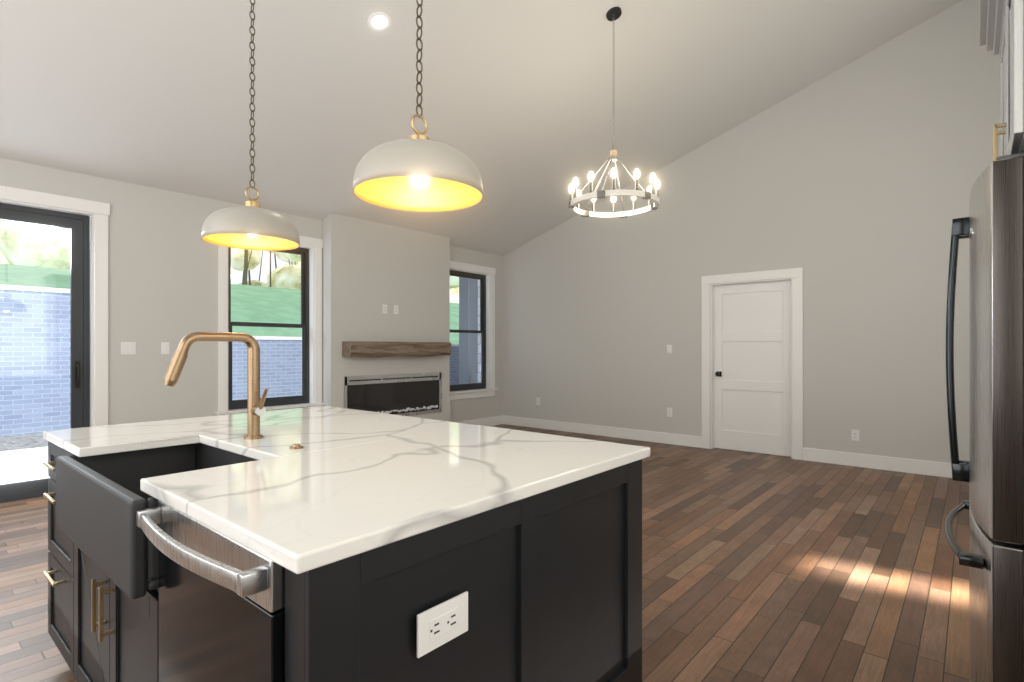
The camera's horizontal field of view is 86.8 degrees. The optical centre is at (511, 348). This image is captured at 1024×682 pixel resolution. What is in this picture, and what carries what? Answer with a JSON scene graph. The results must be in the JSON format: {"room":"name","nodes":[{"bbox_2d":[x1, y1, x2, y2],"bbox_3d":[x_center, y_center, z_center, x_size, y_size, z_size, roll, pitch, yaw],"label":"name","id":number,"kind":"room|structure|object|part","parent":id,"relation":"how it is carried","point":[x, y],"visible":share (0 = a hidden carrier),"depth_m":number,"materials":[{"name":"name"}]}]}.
{"room":"kitchen","nodes":[
{"label":"kitchen","id":0,"kind":"room"},
{"bbox_2d":[0,158,502,424],"bbox_3d":[-2.902,-0.160,5.832,0.160,2.820,8.640,0,0,40],"label":"wall","id":1,"kind":"structure","parent":0,"point":[162,271],"depth_m":5.17,"materials":[{"name":"white paint"}]},
{"bbox_2d":[0,185,109,502],"bbox_3d":[-4.334,-0.022,4.129,0.177,2.546,2.054,0,0,40],"label":"sliding door","id":2,"kind":"structure","parent":1,"relation":"in","point":[88,330],"depth_m":4.74,"materials":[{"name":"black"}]},
{"bbox_3d":[-4.369,0.037,4.158,0.043,2.186,1.561,0,0,40],"label":"glass","id":3,"kind":"part","parent":2,"relation":"part of","materials":[{"name":"grey"}]},
{"bbox_3d":[-3.791,0.230,4.734,0.058,0.240,0.036,0,0,40],"label":"handle","id":4,"kind":"part","parent":2,"relation":"part of","materials":[{"name":"black metal"}]},
{"bbox_2d":[121,342,135,353],"bbox_3d":[-3.521,0.000,4.973,0.012,0.115,0.116,0,0,40],"label":"double light switch","id":5,"kind":"object","parent":1,"relation":"attached to","point":[128,347],"visible":1,"depth_m":4.97,"materials":[{"name":"white plastic"}]},
{"bbox_2d":[161,342,168,353],"bbox_3d":[-3.327,0.000,5.199,0.012,0.115,0.070,0,0,40],"label":"light switch","id":6,"kind":"object","parent":1,"relation":"attached to","point":[164,347],"visible":1,"depth_m":5.20,"materials":[{"name":"white plastic"}]},
{"bbox_2d":[215,235,323,414],"bbox_3d":[-2.685,-0.261,6.041,0.200,2.068,1.220,0,0,40],"label":"window","id":7,"kind":"structure","parent":1,"relation":"in","point":[310,325],"depth_m":6.25,"materials":[{"name":"white"}]},
{"bbox_3d":[-2.738,-0.270,6.086,0.033,1.674,0.815,0,0,40],"label":"glass","id":8,"kind":"part","parent":7,"relation":"part of","materials":[{"name":"clear glass"}]},
{"bbox_2d":[450,261,497,399],"bbox_3d":[-0.702,-0.261,8.371,0.200,2.068,1.220,0,0,40],"label":"window","id":9,"kind":"structure","parent":1,"relation":"in","point":[460,269],"depth_m":8.70,"materials":[{"name":"white"}]},
{"bbox_3d":[-0.755,-0.270,8.416,0.033,1.674,0.815,0,0,40],"label":"glass","id":10,"kind":"part","parent":9,"relation":"part of","materials":[{"name":"clear glass"}]},
{"bbox_3d":[-0.751,-0.263,8.413,0.071,1.828,0.951,0,0,40],"label":"frame","id":11,"kind":"part","parent":9,"relation":"part of","materials":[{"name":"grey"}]},
{"bbox_2d":[456,415,503,425],"bbox_3d":[-0.602,1.180,8.398,0.019,0.140,1.350,0,0,40],"label":"baseboard","id":12,"kind":"structure","parent":1,"relation":"attached to","point":[497,420],"depth_m":8.63,"materials":[{"name":"white"}]},
{"bbox_2d":[322,213,449,421],"bbox_3d":[-1.579,-0.176,7.109,0.200,2.852,1.880,0,0,40],"label":"wall","id":13,"kind":"structure","parent":0,"point":[369,268],"depth_m":6.87,"materials":[{"name":"white paint"}]},
{"bbox_2d":[382,304,386,313],"bbox_3d":[-1.620,-0.500,6.900,0.008,0.115,0.070,0,0,40],"label":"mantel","id":14,"kind":"object","parent":13,"relation":"attached to","point":[384,308],"visible":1,"depth_m":6.89,"materials":[{"name":"white plastic"}]},
{"bbox_2d":[344,372,440,415],"bbox_3d":[-1.488,0.615,7.031,0.040,0.554,1.544,0,0,40],"label":"fireplace","id":15,"kind":"object","parent":13,"relation":"attached to","point":[407,394],"visible":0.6,"depth_m":7.03,"materials":[{"name":"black metal"}]},
{"bbox_2d":[394,305,397,313],"bbox_3d":[-1.504,-0.500,7.036,0.008,0.115,0.070,0,0,40],"label":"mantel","id":16,"kind":"object","parent":13,"relation":"attached to","point":[395,309],"visible":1,"depth_m":7.03,"materials":[{"name":"white plastic"}]},
{"bbox_2d":[342,341,450,357],"bbox_3d":[-1.429,0.017,6.974,0.202,0.194,1.590,0,0,40],"label":"mantel shelf","id":17,"kind":"object","parent":13,"relation":"attached to","point":[375,349],"visible":1,"depth_m":6.77,"materials":[{"name":"brown wood"}]},
{"bbox_2d":[0,0,961,255],"bbox_3d":[-0.279,-2.616,3.599,7.050,2.291,8.640,0,0,40],"label":"ceiling","id":18,"kind":"structure","parent":0,"point":[517,105],"depth_m":4.70,"materials":[{"name":"white paint"}]},
{"bbox_2d":[201,0,299,250],"bbox_3d":[-1.170,-1.537,2.440,0.400,2.125,0.400,0,0,40],"label":"pendant light","id":19,"kind":"object","parent":18,"relation":"hanging from","point":[250,224],"visible":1,"depth_m":2.37,"materials":[{"name":"white metal"}]},
{"bbox_3d":[-1.170,-0.550,2.440,0.400,0.150,0.400,0,0,40],"label":"lamp shade","id":20,"kind":"part","parent":19,"relation":"part of","materials":[{"name":"white metal"}]},
{"bbox_3d":[-1.170,-1.636,2.440,0.028,1.835,0.028,0,0,40],"label":"chain","id":21,"kind":"part","parent":19,"relation":"part of","materials":[{"name":"brown metal"}]},
{"bbox_2d":[367,12,390,31],"bbox_3d":[-0.950,-2.338,3.881,0.164,0.057,0.170,0,0,40],"label":"recessed light","id":22,"kind":"object","parent":18,"relation":"in","point":[379,21],"visible":1,"depth_m":3.88,"materials":[{"name":"white"}]},
{"bbox_2d":[353,0,482,211],"bbox_3d":[-0.289,-1.715,1.691,0.400,2.481,0.400,0,0,40],"label":"pendant light","id":23,"kind":"object","parent":18,"relation":"hanging from","point":[419,172],"visible":1,"depth_m":1.66,"materials":[{"name":"white metal"}]},
{"bbox_3d":[-0.289,-0.550,1.691,0.400,0.150,0.400,0,0,40],"label":"lamp shade","id":24,"kind":"part","parent":23,"relation":"part of","materials":[{"name":"white metal"}]},
{"bbox_3d":[-0.289,-1.814,1.691,0.028,2.191,0.028,0,0,40],"label":"chain","id":25,"kind":"part","parent":23,"relation":"part of","materials":[{"name":"brown metal"}]},
{"bbox_3d":[-0.289,-0.530,1.691,0.060,0.060,0.060,0,0,40],"label":"bulb","id":26,"kind":"part","parent":23,"relation":"part of","materials":[{"name":"white glass"}]},
{"bbox_2d":[569,7,659,217],"bbox_3d":[0.809,-1.901,4.314,0.715,1.572,0.715,0,0,40],"label":"chandelier","id":27,"kind":"object","parent":18,"relation":"hanging from","point":[613,193],"visible":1,"depth_m":4.26,"materials":[{"name":"white metal"}]},
{"bbox_2d":[0,424,968,681],"bbox_3d":[-0.279,1.275,3.599,7.050,0.050,8.640,0,0,40],"label":"floor","id":28,"kind":"structure","parent":0,"point":[768,568],"depth_m":2.99,"materials":[{"name":"brown wood"}]},
{"bbox_2d":[43,436,649,681],"bbox_3d":[-0.737,0.807,1.983,2.016,0.885,1.303,0,0,40],"label":"kitchen island","id":29,"kind":"object","parent":28,"relation":"on","point":[540,584],"depth_m":1.30,"materials":[{"name":"wood"}]},
{"bbox_2d":[136,496,293,681],"bbox_3d":[-0.654,0.750,1.129,0.589,0.759,0.109,0,0,40],"label":"dishwasher","id":30,"kind":"object","parent":29,"relation":"in","point":[221,606],"depth_m":1.11,"materials":[{"name":"silver metal"}]},
{"bbox_2d":[43,406,649,563],"bbox_3d":[-0.714,0.351,2.016,2.040,0.032,1.265,0,0,40],"label":"island countertop","id":31,"kind":"structure","parent":29,"relation":"on","point":[304,485],"depth_m":1.57,"materials":[{"name":"white stone"}]},
{"bbox_2d":[55,439,307,599],"bbox_3d":[-1.081,0.485,1.738,0.840,0.239,0.455,0,0,40],"label":"sink","id":32,"kind":"object","parent":31,"relation":"in","point":[99,493],"depth_m":1.61,"materials":[{"name":"black metal"}]},
{"bbox_2d":[163,332,268,439],"bbox_3d":[-1.017,0.139,1.893,0.143,0.391,0.326,0,0,40],"label":"faucet","id":33,"kind":"object","parent":31,"relation":"on","point":[255,409],"depth_m":1.99,"materials":[{"name":"gold metal"}]},
{"bbox_2d":[289,443,303,449],"bbox_3d":[-0.722,0.329,1.815,0.044,0.013,0.044,0,0,40],"label":"switch","id":34,"kind":"object","parent":31,"relation":"attached to","point":[295,446],"depth_m":1.80,"materials":[{"name":"gold metal"}]},
{"bbox_2d":[416,591,468,658],"bbox_3d":[-0.142,0.575,1.132,0.008,0.085,0.140,0,0,40],"label":"outlet","id":35,"kind":"object","parent":29,"relation":"attached to","point":[442,617],"depth_m":1.13,"materials":[{"name":"white plastic"}]},
{"bbox_2d":[944,152,1023,681],"bbox_3d":[1.891,0.354,1.673,0.868,1.792,0.910,0,0,40],"label":"refrigerator","id":36,"kind":"object","parent":28,"relation":"on","point":[991,228],"visible":1,"depth_m":1.53,"materials":[{"name":"grey metal"}]},
{"bbox_2d":[503,0,999,462],"bbox_3d":[2.469,-1.246,6.828,7.050,4.992,0.160,0,0,40],"label":"wall","id":37,"kind":"structure","parent":0,"point":[847,188],"depth_m":5.96,"materials":[{"name":"white paint"}]},
{"bbox_2d":[536,397,539,404],"bbox_3d":[0.409,0.830,8.470,0.070,0.115,0.008,0,0,40],"label":"electrical outlet","id":38,"kind":"object","parent":37,"relation":"attached to","point":[537,401],"visible":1,"depth_m":8.47,"materials":[{"name":"white plastic"}]},
{"bbox_2d":[504,416,701,447],"bbox_3d":[1.115,1.180,7.867,3.320,0.140,0.019,0,0,40],"label":"baseboard","id":39,"kind":"structure","parent":37,"relation":"attached to","point":[650,436],"depth_m":7.63,"materials":[{"name":"white"}]},
{"bbox_2d":[667,408,671,416],"bbox_3d":[2.056,0.836,7.069,0.070,0.115,0.008,0,0,40],"label":"electrical outlet","id":40,"kind":"object","parent":37,"relation":"attached to","point":[669,412],"visible":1,"depth_m":7.07,"materials":[{"name":"white plastic"}]},
{"bbox_2d":[667,345,671,353],"bbox_3d":[2.051,0.013,7.070,0.070,0.115,0.012,0,0,40],"label":"light switch","id":41,"kind":"object","parent":37,"relation":"attached to","point":[669,349],"visible":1,"depth_m":7.06,"materials":[{"name":"white plastic"}]},
{"bbox_2d":[701,268,802,459],"bbox_3d":[2.854,0.175,6.467,1.142,2.150,0.151,0,0,40],"label":"door frame","id":42,"kind":"structure","parent":37,"relation":"in","point":[794,276],"depth_m":6.34,"materials":[{"name":"white wood"}]},
{"bbox_3d":[2.551,0.320,6.702,0.064,0.064,0.062,0,0,40],"label":"knob","id":43,"kind":"part","parent":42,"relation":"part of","materials":[{"name":"black metal"}]},
{"bbox_2d":[714,281,790,456],"bbox_3d":[2.874,0.232,6.490,0.896,2.022,0.034,0,0,40],"label":"door","id":44,"kind":"structure","parent":42,"relation":"attached to","point":[752,364],"depth_m":6.47,"materials":[{"name":"white wood"}]},
{"bbox_2d":[851,429,858,440],"bbox_3d":[3.631,0.920,5.729,0.070,0.115,0.008,0,0,40],"label":"electrical outlet","id":45,"kind":"object","parent":37,"relation":"attached to","point":[854,435],"visible":1,"depth_m":5.73,"materials":[{"name":"white plastic"}]},
{"bbox_2d":[803,448,951,477],"bbox_3d":[4.111,1.180,5.314,2.267,0.140,0.016,0,0,40],"label":"baseboard","id":46,"kind":"structure","parent":37,"relation":"attached to","point":[930,468],"depth_m":5.58,"materials":[{"name":"white"}]},
{"label":"outside","id":47,"kind":"structure","parent":0,"visible":0},
{"bbox_2d":[0,264,458,343],"bbox_3d":[-15.970,-1.750,25.410,33.980,3.500,42.000,0,0,40],"label":"lawn","id":48,"kind":"structure","parent":47,"point":[234,318],"depth_m":13.03,"materials":[{"name":"green plant"}]},
{"bbox_2d":[242,249,295,286],"bbox_3d":[-9.324,-8.247,22.928,9.893,13.853,41.850,0,0,40],"label":"trunks","id":49,"kind":"object","parent":48,"relation":"on","point":[246,273],"depth_m":21.69,"materials":[{"name":"brown plant"}]},
{"bbox_2d":[0,220,458,302],"bbox_3d":[-9.481,-8.238,22.729,11.833,15.017,43.264,0,0,40],"label":"foliage","id":50,"kind":"object","parent":49,"relation":"attached to","point":[40,249],"depth_m":13.80,"materials":[{"name":"plant"}]},
{"bbox_2d":[0,289,458,436],"bbox_3d":[-2.894,0.325,14.281,0.320,2.450,42.000,0,0,40],"label":"wall","id":51,"kind":"structure","parent":47,"point":[66,382],"depth_m":8.68,"materials":[{"name":"blue brick"}]},
{"bbox_2d":[0,284,458,345],"bbox_3d":[-2.890,-0.475,14.278,0.370,0.990,42.000,0,0,40],"label":"wall cap","id":52,"kind":"structure","parent":51,"relation":"on","point":[43,289],"depth_m":8.74,"materials":[{"name":"white concrete"}]},
{"bbox_3d":[-0.781,1.480,12.483,5.230,0.140,42.000,0,0,40],"label":"ground","id":53,"kind":"structure","parent":47,"visible":0},
{"bbox_2d":[0,433,47,451],"bbox_3d":[1.163,1.380,14.768,5.229,0.060,36.000,0,0,40],"label":"gravel","id":54,"kind":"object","parent":53,"relation":"on","point":[11,441],"depth_m":7.75,"materials":[{"name":"grey gravel"}]},
{"bbox_2d":[0,447,49,484],"bbox_3d":[-6.615,1.375,4.317,3.529,0.070,10.000,0,0,40],"label":"patio","id":55,"kind":"structure","parent":53,"relation":"on","point":[23,466],"depth_m":6.19,"materials":[{"name":"white concrete"}]},
{"bbox_2d":[459,277,477,383],"bbox_3d":[-0.843,-0.770,10.474,0.260,4.360,0.260,0,0,40],"label":"porch column","id":56,"kind":"structure","parent":53,"relation":"on","point":[469,342],"depth_m":10.38,"materials":[{"name":"grey"}]},
{"bbox_2d":[478,281,480,382],"bbox_3d":[0.551,-0.920,12.374,0.200,4.660,4.440,0,0,40],"label":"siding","id":57,"kind":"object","parent":53,"relation":"on","point":[479,356],"depth_m":10.81,"materials":[{"name":"white"}]},
{"bbox_3d":[2.345,-1.246,1.366,0.160,4.993,8.640,0,0,40],"label":"wall","id":58,"kind":"structure","parent":0,"visible":0},
{"bbox_2d":[979,0,1023,160],"bbox_3d":[1.920,-0.015,1.608,0.802,2.530,1.029,0,0,40],"label":"upper cabinet","id":59,"kind":"object","parent":58,"relation":"attached to","point":[1001,28],"visible":0.71,"depth_m":1.80,"materials":[{"name":"grey paint"}]}
]}

